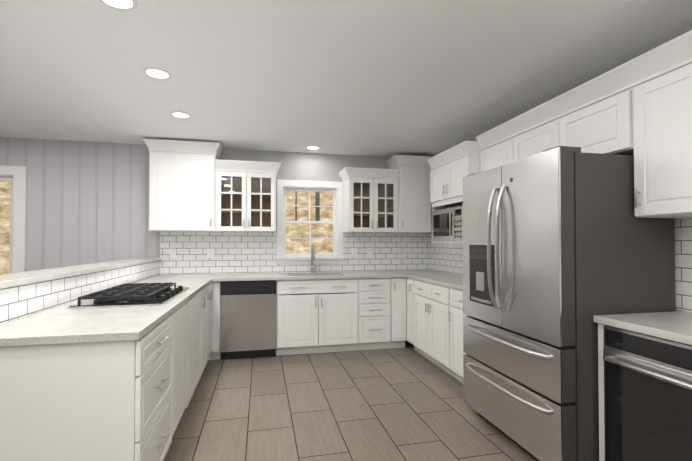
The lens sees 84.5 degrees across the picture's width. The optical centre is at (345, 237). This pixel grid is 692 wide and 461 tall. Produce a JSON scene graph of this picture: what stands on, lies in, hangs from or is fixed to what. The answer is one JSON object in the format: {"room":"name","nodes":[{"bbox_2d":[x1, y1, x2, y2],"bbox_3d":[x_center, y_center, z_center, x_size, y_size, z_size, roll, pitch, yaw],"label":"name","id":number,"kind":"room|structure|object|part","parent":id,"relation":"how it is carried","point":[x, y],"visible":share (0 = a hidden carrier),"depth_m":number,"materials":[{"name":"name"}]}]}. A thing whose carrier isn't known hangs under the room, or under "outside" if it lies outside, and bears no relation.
{"room":"kitchen","nodes":[
{"label":"kitchen","id":0,"kind":"room"},
{"bbox_2d":[0,261,159,324],"bbox_3d":[-1.943,0.790,2.980,0.132,1.072,3.198,0,-1,-13],"label":"wall","id":1,"kind":"structure","parent":0,"point":[20,301],"depth_m":2.29,"materials":[{"name":"white tile"}]},
{"bbox_2d":[0,258,160,288],"bbox_3d":[-1.984,0.237,2.944,0.262,0.032,3.250,0,-1,-13],"label":"countertop ledge","id":2,"kind":"object","parent":1,"relation":"on","point":[16,279],"visible":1,"depth_m":2.39,"materials":[{"name":"stone"}]},
{"bbox_2d":[0,137,390,271],"bbox_3d":[-2.151,0.121,4.646,7.040,2.460,0.120,0,-1,-13],"label":"wall","id":3,"kind":"structure","parent":0,"point":[87,202],"depth_m":4.42,"materials":[{"name":"grey paint"}]},
{"bbox_2d":[0,177,12,274],"bbox_3d":[-4.176,0.331,4.188,0.916,2.017,0.040,0,-1,-13],"label":"patio door","id":4,"kind":"structure","parent":3,"relation":"in","point":[7,179],"depth_m":4.27,"materials":[{"name":"white"}]},
{"bbox_2d":[0,165,26,272],"bbox_3d":[-4.174,0.274,4.178,1.180,2.140,0.142,0,-1,-13],"label":"door frame","id":5,"kind":"structure","parent":3,"relation":"attached to","point":[17,174],"depth_m":4.23,"materials":[{"name":"white wood"}]},
{"bbox_2d":[143,138,222,231],"bbox_3d":[-1.883,-0.579,4.456,0.815,1.015,0.384,0,-1,-13],"label":"upper cabinet","id":6,"kind":"object","parent":3,"relation":"attached to","point":[182,186],"visible":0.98,"depth_m":4.30,"materials":[{"name":"white wood"}]},
{"bbox_2d":[215,159,280,231],"bbox_3d":[-1.174,-0.479,4.614,0.742,0.820,0.384,0,-1,-13],"label":"upper cabinet","id":7,"kind":"object","parent":3,"relation":"attached to","point":[245,196],"visible":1,"depth_m":4.50,"materials":[{"name":"white wood"}]},
{"bbox_2d":[160,232,429,274],"bbox_3d":[-0.528,0.195,4.942,3.482,0.516,0.008,0,-1,-13],"label":"backsplash","id":8,"kind":"structure","parent":3,"relation":"attached to","point":[244,252],"depth_m":4.82,"materials":[{"name":"tile"}]},
{"bbox_2d":[170,248,175,257],"bbox_3d":[-2.087,0.190,4.584,0.070,0.114,0.008,0,-1,-13],"label":"electrical outlet","id":9,"kind":"object","parent":8,"relation":"attached to","point":[172,252],"visible":1,"depth_m":4.58,"materials":[{"name":"white plastic"}]},
{"bbox_2d":[207,248,212,257],"bbox_3d":[-1.667,0.192,4.678,0.070,0.114,0.008,0,-1,-13],"label":"electrical outlet","id":10,"kind":"object","parent":8,"relation":"attached to","point":[209,252],"visible":1,"depth_m":4.67,"materials":[{"name":"white plastic"}]},
{"bbox_2d":[352,248,356,256],"bbox_3d":[0.109,0.198,5.077,0.070,0.114,0.008,0,-1,-13],"label":"electrical outlet","id":11,"kind":"object","parent":8,"relation":"attached to","point":[354,252],"visible":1,"depth_m":5.08,"materials":[{"name":"white plastic"}]},
{"bbox_2d":[367,248,372,255],"bbox_3d":[0.323,0.198,5.125,0.070,0.114,0.008,0,-1,-13],"label":"electrical outlet","id":12,"kind":"object","parent":8,"relation":"attached to","point":[369,251],"visible":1,"depth_m":5.12,"materials":[{"name":"white plastic"}]},
{"bbox_2d":[276,179,343,263],"bbox_3d":[-0.472,-0.199,4.999,0.880,1.080,0.175,0,-1,-13],"label":"window","id":13,"kind":"structure","parent":3,"relation":"in","point":[337,187],"depth_m":4.99,"materials":[{"name":"white wood"}]},
{"bbox_3d":[-0.479,-0.198,5.028,0.684,0.884,0.064,0,-1,-13],"label":"back window sash","id":14,"kind":"part","parent":13,"relation":"part of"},
{"bbox_2d":[339,167,398,232],"bbox_3d":[0.291,-0.465,4.942,0.706,0.800,0.384,0,-1,-13],"label":"upper cabinet","id":15,"kind":"object","parent":3,"relation":"attached to","point":[370,200],"visible":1,"depth_m":4.83,"materials":[{"name":"white wood"}]},
{"bbox_2d":[386,155,431,232],"bbox_3d":[0.835,-0.555,5.066,0.513,0.985,0.384,0,-1,-13],"label":"upper cabinet","id":16,"kind":"object","parent":3,"relation":"attached to","point":[414,209],"visible":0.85,"depth_m":4.92,"materials":[{"name":"white wood"}]},
{"bbox_2d":[0,0,691,156],"bbox_3d":[-1.416,-1.188,1.386,7.040,0.060,6.840,0,-1,-13],"label":"ceiling","id":17,"kind":"structure","parent":0,"point":[392,78],"depth_m":2.52,"materials":[{"name":"white paint"}]},
{"bbox_2d":[99,0,136,10],"bbox_3d":[-1.107,-1.148,1.834,0.176,0.006,0.176,0,-1,-13],"label":"recessed light","id":18,"kind":"object","parent":17,"relation":"in","point":[126,5],"visible":1,"depth_m":1.87,"materials":[{"name":"white plastic"}]},
{"bbox_2d":[143,67,170,79],"bbox_3d":[-1.308,-1.136,2.640,0.176,0.006,0.176,0,-1,-13],"label":"recessed light","id":19,"kind":"object","parent":17,"relation":"in","point":[157,73],"visible":1,"depth_m":2.63,"materials":[{"name":"white"}]},
{"bbox_2d":[170,112,190,118],"bbox_3d":[-1.515,-1.123,3.495,0.176,0.006,0.176,0,-1,-13],"label":"recessed light","id":20,"kind":"object","parent":17,"relation":"in","point":[183,115],"visible":0.98,"depth_m":3.50,"materials":[{"name":"white"}]},
{"bbox_2d":[306,146,319,149],"bbox_3d":[-0.406,-1.105,4.697,0.176,0.006,0.176,0,-1,-13],"label":"recessed light","id":21,"kind":"object","parent":17,"relation":"in","point":[312,147],"visible":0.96,"depth_m":4.67,"materials":[{"name":"white"}]},
{"bbox_2d":[164,341,539,460],"bbox_3d":[-1.753,1.355,2.851,7.040,0.060,9.920,0,-1,-13],"label":"floor","id":22,"kind":"structure","parent":0,"point":[406,403],"depth_m":2.85,"materials":[{"name":"beige tile"}]},
{"bbox_2d":[0,315,172,460],"bbox_3d":[-1.270,0.875,1.877,0.708,0.869,0.644,0,-1,-13],"label":"base cabinet","id":23,"kind":"object","parent":22,"relation":"on","point":[102,401],"visible":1,"depth_m":1.59,"materials":[{"name":"white wood"}]},
{"bbox_2d":[171,304,185,436],"bbox_3d":[-1.407,0.883,2.403,0.671,0.869,0.438,0,-1,-13],"label":"base cabinet","id":24,"kind":"object","parent":22,"relation":"on","point":[179,361],"visible":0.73,"depth_m":2.44,"materials":[{"name":"white wood"}]},
{"bbox_2d":[185,291,204,407],"bbox_3d":[-1.512,0.891,2.953,0.708,0.869,0.678,0,-1,-13],"label":"base cabinet","id":25,"kind":"object","parent":22,"relation":"on","point":[193,304],"visible":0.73,"depth_m":2.95,"materials":[{"name":"white wood"}]},
{"bbox_2d":[0,278,215,346],"bbox_3d":[-1.473,0.436,2.774,0.690,0.035,2.520,0,-1,-13],"label":"countertop","id":26,"kind":"structure","parent":25,"relation":"on","point":[62,324],"depth_m":1.81,"materials":[{"name":"stone"}]},
{"bbox_2d":[66,282,189,307],"bbox_3d":[-1.451,0.387,2.672,0.525,0.057,0.870,0,-1,-13],"label":"gas cooktop","id":27,"kind":"object","parent":26,"relation":"in","point":[137,294],"visible":1,"depth_m":2.43,"materials":[{"name":"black metal"}]},
{"bbox_2d":[201,282,212,374],"bbox_3d":[-1.672,0.902,3.665,0.708,0.869,0.778,0,-1,-13],"label":"base cabinet","id":28,"kind":"object","parent":22,"relation":"on","point":[206,331],"visible":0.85,"depth_m":3.67,"materials":[{"name":"white wood"}]},
{"bbox_2d":[209,281,220,359],"bbox_3d":[-1.802,0.912,4.343,0.750,0.869,0.595,0,-1,-13],"label":"base cabinet","id":29,"kind":"object","parent":22,"relation":"on","point":[215,354],"visible":0.07,"depth_m":4.13,"materials":[{"name":"white wood"}]},
{"bbox_2d":[220,280,275,359],"bbox_3d":[-1.135,0.914,4.466,0.595,0.861,0.613,0,-1,-13],"label":"dishwasher","id":30,"kind":"object","parent":22,"relation":"on","point":[247,319],"visible":0.96,"depth_m":4.18,"materials":[{"name":"grey metal"}]},
{"bbox_2d":[276,278,357,355],"bbox_3d":[-0.380,0.917,4.632,0.941,0.869,0.652,0,-1,-13],"label":"base cabinet","id":31,"kind":"object","parent":22,"relation":"on","point":[308,321],"visible":1,"depth_m":4.35,"materials":[{"name":"white wood"}]},
{"bbox_2d":[151,270,447,280],"bbox_3d":[-0.457,0.463,4.622,3.481,0.035,0.638,0,-1,-13],"label":"countertop","id":32,"kind":"structure","parent":31,"relation":"on","point":[349,274],"depth_m":4.43,"materials":[{"name":"stone"}]},
{"bbox_2d":[310,243,320,271],"bbox_3d":[-0.374,0.259,4.833,0.152,0.378,0.219,0,-1,-13],"label":"pull-down faucet","id":33,"kind":"object","parent":32,"relation":"on","point":[312,267],"visible":1,"depth_m":4.88,"materials":[{"name":"silver metal"}]},
{"bbox_2d":[356,278,389,350],"bbox_3d":[0.276,0.919,4.779,0.399,0.869,0.652,0,-1,-13],"label":"base cabinet","id":34,"kind":"object","parent":22,"relation":"on","point":[373,313],"visible":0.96,"depth_m":4.50,"materials":[{"name":"white wood"}]},
{"bbox_2d":[388,277,406,348],"bbox_3d":[0.578,0.920,4.847,0.216,0.869,0.652,0,-1,-13],"label":"base cabinet","id":35,"kind":"object","parent":22,"relation":"on","point":[398,312],"visible":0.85,"depth_m":4.56,"materials":[{"name":"white wood"}]},
{"bbox_2d":[407,278,421,353],"bbox_3d":[1.028,0.915,4.534,0.632,0.869,0.223,0,-1,-13],"label":"base cabinet","id":36,"kind":"object","parent":22,"relation":"on","point":[410,310],"visible":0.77,"depth_m":4.46,"materials":[{"name":"white wood"}]},
{"bbox_2d":[404,273,462,289],"bbox_3d":[1.199,0.451,3.820,0.601,0.035,1.648,0,-1,-13],"label":"countertop","id":37,"kind":"structure","parent":36,"relation":"on","point":[455,281],"depth_m":4.05,"materials":[{"name":"stone"}]},
{"bbox_2d":[414,280,458,379],"bbox_3d":[1.145,0.907,4.014,0.632,0.869,0.838,0,-1,-13],"label":"base cabinet","id":38,"kind":"object","parent":22,"relation":"on","point":[432,305],"visible":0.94,"depth_m":3.89,"materials":[{"name":"white wood"}]},
{"bbox_2d":[448,288,467,382],"bbox_3d":[1.304,0.897,3.305,0.632,0.869,0.613,0,-1,-13],"label":"base cabinet","id":39,"kind":"object","parent":22,"relation":"on","point":[455,319],"visible":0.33,"depth_m":3.41,"materials":[{"name":"white wood"}]},
{"bbox_2d":[463,146,675,460],"bbox_3d":[1.332,0.423,2.502,0.839,1.792,0.960,0,-1,-13],"label":"refrigerator","id":40,"kind":"object","parent":22,"relation":"on","point":[563,246],"visible":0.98,"depth_m":2.08,"materials":[{"name":"grey metal"}]},
{"bbox_2d":[598,323,604,460],"bbox_3d":[1.609,0.878,2.025,0.597,0.869,0.042,0,-1,-13],"label":"cabinet filler","id":41,"kind":"object","parent":22,"relation":"on","point":[601,392],"visible":0.06,"depth_m":1.96,"materials":[{"name":"white wood"}]},
{"bbox_2d":[603,325,691,460],"bbox_3d":[1.638,0.873,1.691,0.647,0.861,0.614,0,-1,-13],"label":"oven","id":42,"kind":"object","parent":22,"relation":"on","point":[647,397],"visible":0.96,"depth_m":1.71,"materials":[{"name":"grey"}]},
{"bbox_2d":[431,30,690,310],"bbox_3d":[1.973,0.083,2.066,0.120,2.460,6.720,0,-1,-13],"label":"wall","id":43,"kind":"structure","parent":0,"point":[474,139],"depth_m":3.52,"materials":[{"name":"grey paint"}]},
{"bbox_2d":[427,141,481,242],"bbox_3d":[1.236,-0.412,3.928,0.483,0.935,0.820,0,-1,-13],"label":"upper cabinet","id":44,"kind":"object","parent":43,"relation":"attached to","point":[452,167],"visible":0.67,"depth_m":3.80,"materials":[{"name":"white wood"}]},
{"bbox_2d":[432,205,462,240],"bbox_3d":[1.204,-0.131,3.977,0.427,0.336,0.658,0,-1,-13],"label":"microwave","id":45,"kind":"object","parent":44,"relation":"in","point":[447,224],"visible":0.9,"depth_m":3.88,"materials":[{"name":"silver metal"}]},
{"bbox_2d":[480,87,633,171],"bbox_3d":[1.561,-0.643,2.829,0.349,0.335,1.468,0,-1,-13],"label":"upper cabinet","id":46,"kind":"object","parent":43,"relation":"attached to","point":[605,126],"visible":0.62,"depth_m":2.37,"materials":[{"name":"white wood"}]},
{"bbox_2d":[476,30,691,149],"bbox_3d":[1.672,-0.884,2.253,0.386,0.125,2.648,0,-1,-13],"label":"crown molding","id":47,"kind":"structure","parent":46,"relation":"attached to","point":[667,57],"depth_m":2.24,"materials":[{"name":"white wood"}]},
{"bbox_2d":[430,218,691,311],"bbox_3d":[1.678,0.167,3.085,0.008,0.516,4.599,0,-1,-13],"label":"backsplash","id":48,"kind":"structure","parent":43,"relation":"attached to","point":[446,257],"depth_m":2.15,"materials":[{"name":"tile"}]},
{"bbox_2d":[633,63,691,218],"bbox_3d":[1.835,-0.473,1.530,0.382,0.715,1.177,0,-1,-13],"label":"upper cabinet","id":49,"kind":"object","parent":43,"relation":"attached to","point":[662,113],"visible":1,"depth_m":1.91,"materials":[{"name":"white wood"}]},
{"label":"outside","id":50,"kind":"structure","parent":0,"visible":0},
{"bbox_2d":[0,181,332,274],"bbox_3d":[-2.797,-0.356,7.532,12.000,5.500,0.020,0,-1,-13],"label":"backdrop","id":51,"kind":"structure","parent":50,"point":[304,211],"depth_m":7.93,"materials":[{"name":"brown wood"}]},
{"bbox_3d":[1.778,0.865,1.149,0.652,0.869,0.498,0,-1,-13],"label":"base cabinet","id":52,"kind":"object","parent":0,"visible":0},
{"bbox_2d":[593,311,691,344],"bbox_3d":[1.718,0.416,1.474,0.615,0.035,1.185,0,-1,-13],"label":"countertop","id":53,"kind":"structure","parent":52,"relation":"on","point":[676,326],"depth_m":1.81,"materials":[{"name":"stone"}]}
]}

